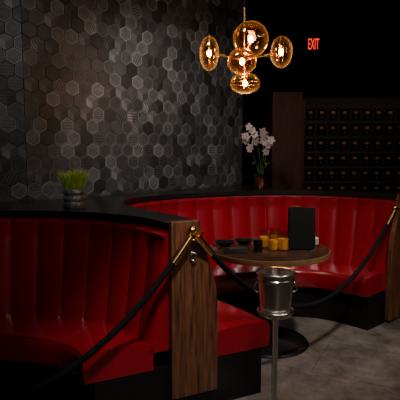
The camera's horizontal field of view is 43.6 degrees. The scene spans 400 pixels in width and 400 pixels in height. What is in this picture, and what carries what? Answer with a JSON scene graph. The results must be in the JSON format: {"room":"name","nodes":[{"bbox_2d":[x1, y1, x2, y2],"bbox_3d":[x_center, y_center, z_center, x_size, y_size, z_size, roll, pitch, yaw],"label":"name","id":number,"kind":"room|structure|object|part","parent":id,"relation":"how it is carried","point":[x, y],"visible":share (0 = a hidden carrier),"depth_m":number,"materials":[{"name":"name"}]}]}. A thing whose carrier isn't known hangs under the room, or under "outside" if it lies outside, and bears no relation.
{"room":"entertainment venue","nodes":[
{"label":"entertainment venue","id":0,"kind":"room"},
{"bbox_2d":[0,0,27,201],"bbox_3d":[-2.294,-0.463,3.685,1.915,3.250,0.100,-2,6,-16],"label":"backing","id":1,"kind":"object","parent":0,"point":[3,0],"visible":0.02,"depth_m":3.85,"materials":[{"name":"tile"}]},
{"bbox_2d":[0,0,27,201],"bbox_3d":[-2.279,-0.872,3.591,1.915,2.417,0.010,-2,6,-16],"label":"tiles","id":2,"kind":"structure","parent":1,"relation":"attached to","point":[14,83],"depth_m":3.85,"materials":[{"name":"grey tile"}]},
{"bbox_2d":[21,0,242,198],"bbox_3d":[-0.479,-0.579,4.787,2.505,3.250,0.100,-6,8,-43],"label":"backing","id":3,"kind":"object","parent":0,"point":[35,0],"visible":0.11,"depth_m":4.50,"materials":[{"name":"tile"}]},
{"bbox_2d":[21,0,242,200],"bbox_3d":[-0.444,-0.989,4.706,2.505,2.417,0.010,-6,8,-43],"label":"tiles","id":4,"kind":"structure","parent":3,"relation":"attached to","point":[117,14],"depth_m":4.55,"materials":[{"name":"grey tile"}]},
{"bbox_2d":[234,317,399,399],"bbox_3d":[0.500,1.299,2.952,7.800,0.100,9.600,0,6,0],"label":"floor","id":5,"kind":"structure","parent":0,"point":[340,361],"depth_m":3.57,"materials":[{"name":"stone"}]},
{"bbox_2d":[0,218,169,399],"bbox_3d":[-1.138,0.697,3.025,1.962,1.082,0.815,0,6,0],"label":"booth seat","id":6,"kind":"object","parent":5,"relation":"on","point":[66,283],"visible":0.97,"depth_m":3.02,"materials":[{"name":"red leather"}]},
{"bbox_2d":[0,315,153,384],"bbox_3d":[-1.156,0.859,2.983,1.787,0.168,0.697,0,6,0],"label":"seat cushion","id":7,"kind":"object","parent":6,"relation":"on","point":[58,341],"depth_m":2.88,"materials":[{"name":"red leather"}]},
{"bbox_2d":[0,185,399,399],"bbox_3d":[-0.200,0.570,3.938,4.106,1.142,2.006,-4,7,-36],"label":"divider","id":8,"kind":"object","parent":5,"relation":"on","point":[191,356],"visible":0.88,"depth_m":2.93,"materials":[{"name":"black laminate"}]},
{"bbox_2d":[55,168,90,207],"bbox_3d":[-0.883,-0.086,3.512,0.274,0.275,0.276,0,6,0],"label":"potted grass","id":9,"kind":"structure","parent":8,"relation":"on","point":[74,184],"depth_m":3.46,"materials":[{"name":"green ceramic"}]},
{"bbox_2d":[63,189,85,207],"bbox_3d":[-0.885,-0.014,3.518,0.151,0.130,0.151,0,6,0],"label":"pot","id":10,"kind":"object","parent":9,"relation":"attached to","point":[73,198],"depth_m":3.46,"materials":[{"name":"silver metal"}]},
{"bbox_3d":[-0.036,0.622,2.875,0.293,1.022,0.045,-3,7,-26],"label":"booth panel","id":11,"kind":"part","parent":8,"relation":"part of","materials":[{"name":"brown wood"}]},
{"bbox_2d":[242,123,274,187],"bbox_3d":[0.597,-0.455,5.143,0.354,0.669,0.176,0,6,0],"label":"orchid","id":12,"kind":"object","parent":8,"relation":"on","point":[258,182],"visible":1,"depth_m":5.12,"materials":[{"name":"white plant"}]},
{"bbox_2d":[186,205,399,308],"bbox_3d":[0.849,0.408,3.572,2.424,0.701,0.082,-5,8,-41],"label":"rope","id":13,"kind":"object","parent":8,"relation":"attached to","point":[191,230],"visible":0.88,"depth_m":3.46,"materials":[{"name":"black fabric"}]},
{"bbox_3d":[-0.044,0.167,2.763,0.052,0.052,0.052,0,6,0],"label":"knob","id":14,"kind":"part","parent":13,"relation":"part of","materials":[{"name":"gold metal"}]},
{"bbox_3d":[1.768,0.504,4.474,0.300,1.122,0.045,-5,8,-42],"label":"booth panel","id":15,"kind":"part","parent":8,"relation":"part of","materials":[{"name":"brown wood"}]},
{"bbox_2d":[129,195,395,399],"bbox_3d":[0.383,0.575,4.186,1.537,1.082,2.386,6,8,44],"label":"booth seat","id":16,"kind":"object","parent":5,"relation":"on","point":[349,227],"visible":0.44,"depth_m":4.50,"materials":[{"name":"red leather"}]},
{"bbox_3d":[0.390,0.375,4.206,2.383,0.676,1.454,-6,8,-42],"label":"backrest","id":17,"kind":"part","parent":16,"relation":"part of","materials":[{"name":"red leather"}]},
{"bbox_2d":[211,262,386,355],"bbox_3d":[0.420,0.735,4.161,1.420,0.168,2.159,6,8,44],"label":"seat cushion","id":18,"kind":"object","parent":16,"relation":"on","point":[240,332],"depth_m":4.29,"materials":[{"name":"red leather"}]},
{"bbox_2d":[210,238,330,358],"bbox_3d":[0.540,0.758,3.971,0.944,0.762,0.944,0,6,0],"label":"round pedestal table","id":19,"kind":"object","parent":5,"relation":"on","point":[291,343],"visible":0.61,"depth_m":3.73,"materials":[{"name":"brown wood"}]},
{"bbox_2d":[214,239,234,245],"bbox_3d":[0.200,0.349,4.039,0.170,0.034,0.170,0,6,0],"label":"bowl","id":20,"kind":"object","parent":19,"relation":"on","point":[222,242],"visible":1,"depth_m":4.07,"materials":[{"name":"ceramic"}]},
{"bbox_2d":[224,246,247,252],"bbox_3d":[0.271,0.377,3.778,0.172,0.032,0.090,-1,6,-14],"label":"folded napkin","id":21,"kind":"object","parent":19,"relation":"on","point":[241,249],"visible":1,"depth_m":3.75,"materials":[{"name":"black fabric"}]},
{"bbox_2d":[234,238,252,243],"bbox_3d":[0.360,0.341,4.118,0.160,0.034,0.160,0,6,0],"label":"bowl","id":22,"kind":"object","parent":19,"relation":"on","point":[239,240],"visible":0.99,"depth_m":4.14,"materials":[{"name":"ceramic"}]},
{"bbox_2d":[253,240,262,251],"bbox_3d":[0.440,0.349,3.797,0.072,0.085,0.072,0,6,0],"label":"candle holder","id":23,"kind":"object","parent":19,"relation":"on","point":[257,244],"visible":1,"depth_m":3.77,"materials":[{"name":"black glass"}]},
{"bbox_2d":[259,236,268,246],"bbox_3d":[0.505,0.307,3.944,0.082,0.138,0.082,0,6,0],"label":"tumbler","id":24,"kind":"object","parent":19,"relation":"on","point":[265,239],"visible":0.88,"depth_m":3.92,"materials":[{"name":"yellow glass"}]},
{"bbox_2d":[269,234,278,249],"bbox_3d":[0.565,0.321,3.835,0.078,0.132,0.078,0,6,0],"label":"tumbler","id":25,"kind":"object","parent":19,"relation":"on","point":[273,243],"visible":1,"depth_m":3.81,"materials":[{"name":"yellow glass"}]},
{"bbox_2d":[270,235,279,238],"bbox_3d":[0.600,0.301,4.003,0.082,0.138,0.082,0,6,0],"label":"tumbler","id":26,"kind":"object","parent":19,"relation":"on","point":[271,236],"visible":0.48,"depth_m":3.98,"materials":[{"name":"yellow glass"}]},
{"bbox_2d":[278,232,288,249],"bbox_3d":[0.640,0.316,3.834,0.085,0.144,0.085,0,6,0],"label":"tumbler","id":27,"kind":"object","parent":19,"relation":"on","point":[283,242],"visible":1,"depth_m":3.81,"materials":[{"name":"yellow glass"}]},
{"bbox_2d":[287,206,314,249],"bbox_3d":[0.790,0.210,3.893,0.206,0.331,0.121,1,6,6],"label":"menu board","id":28,"kind":"object","parent":19,"relation":"on","point":[301,220],"visible":0.94,"depth_m":3.86,"materials":[{"name":"black metal"}]},
{"bbox_2d":[253,266,297,399],"bbox_3d":[0.410,0.824,2.741,0.274,0.888,0.274,0,6,0],"label":"stand","id":29,"kind":"object","parent":5,"relation":"on","point":[275,283],"visible":1,"depth_m":2.65,"materials":[{"name":"silver metal"}]},
{"bbox_2d":[266,92,399,193],"bbox_3d":[2.500,-0.162,5.986,3.360,2.170,0.500,0,6,0],"label":"cabinet","id":30,"kind":"object","parent":5,"relation":"on","point":[348,144],"visible":0.57,"depth_m":5.73,"materials":[{"name":"brown wood"}]},
{"bbox_3d":[0.990,-0.162,5.986,0.340,2.170,0.500,0,6,0],"label":"panel","id":31,"kind":"part","parent":30,"relation":"part of","materials":[{"name":"brown wood"}]},
{"bbox_3d":[1.175,-0.106,5.791,0.030,2.080,0.060,0,6,0],"label":"post","id":32,"kind":"part","parent":30,"relation":"part of","materials":[{"name":"brown wood"}]},
{"bbox_3d":[-2.000,0.824,1.846,0.320,1.075,0.320,0,6,0],"label":"stanchion post","id":33,"kind":"object","parent":5,"relation":"on","visible":0},
{"bbox_2d":[0,235,192,399],"bbox_3d":[-1.001,0.613,2.322,2.146,0.750,0.041,-3,7,-26],"label":"rope","id":34,"kind":"object","parent":33,"relation":"hanging from","point":[187,241],"visible":1,"depth_m":2.58,"materials":[{"name":"black fabric"}]},
{"bbox_2d":[242,28,399,184],"bbox_3d":[2.335,-0.853,7.401,3.830,3.250,0.100,0,6,0],"label":"wall","id":35,"kind":"structure","parent":0,"point":[354,62],"depth_m":7.24,"materials":[{"name":"black paint"}]},
{"bbox_2d":[302,36,323,53],"bbox_3d":[1.620,-2.221,7.166,0.300,0.240,0.072,0,6,0],"label":"exit sign","id":36,"kind":"object","parent":35,"relation":"attached to","point":[310,44],"visible":1,"depth_m":7.14,"materials":[{"name":"black paint"}]},
{"bbox_2d":[243,0,399,27],"bbox_3d":[0.500,-2.033,2.602,7.800,0.100,9.600,0,6,0],"label":"ceiling","id":37,"kind":"structure","parent":0,"point":[258,13],"depth_m":6.33,"materials":[{"name":"black paint"}]},
{"bbox_2d":[207,0,283,86],"bbox_3d":[0.348,-1.449,3.721,0.712,1.291,0.347,0,6,0],"label":"glass chandelier","id":38,"kind":"object","parent":37,"relation":"hanging from","point":[243,60],"visible":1,"depth_m":3.79,"materials":[{"name":"gold metal"}]},
{"bbox_2d":[214,52,224,58],"bbox_3d":[0.151,-1.100,3.806,0.083,0.048,0.034,0,6,0],"label":"socket","id":39,"kind":"object","parent":38,"relation":"attached to","point":[219,55],"depth_m":3.79,"materials":[{"name":"gold metal"}]},
{"bbox_3d":[0.236,-1.083,3.808,0.201,0.053,0.014,0,6,0],"label":"arm","id":40,"kind":"part","parent":38,"relation":"part of","materials":[{"name":"gold metal"}]},
{"bbox_3d":[0.335,-1.203,3.795,0.016,0.500,0.016,0,6,0],"label":"stem","id":41,"kind":"part","parent":38,"relation":"part of","materials":[{"name":"gold metal"}]},
{"bbox_2d":[242,72,246,79],"bbox_3d":[0.341,-0.942,3.808,0.036,0.055,0.040,0,6,0],"label":"socket","id":42,"kind":"object","parent":38,"relation":"attached to","point":[244,74],"depth_m":3.80,"materials":[{"name":"gold metal"}]},
{"bbox_2d":[246,42,251,49],"bbox_3d":[0.363,-1.150,3.731,0.034,0.060,0.058,-2,6,-22],"label":"socket","id":43,"kind":"object","parent":38,"relation":"attached to","point":[248,45],"depth_m":3.72,"materials":[{"name":"gold metal"}]},
{"bbox_3d":[0.441,-1.087,3.807,0.215,0.060,0.014,0,6,0],"label":"arm","id":44,"kind":"part","parent":38,"relation":"part of","materials":[{"name":"gold metal"}]},
{"bbox_2d":[264,51,275,57],"bbox_3d":[0.532,-1.107,3.805,0.089,0.051,0.034,0,6,0],"label":"socket","id":45,"kind":"object","parent":38,"relation":"attached to","point":[270,54],"depth_m":3.79,"materials":[{"name":"gold metal"}]}
]}

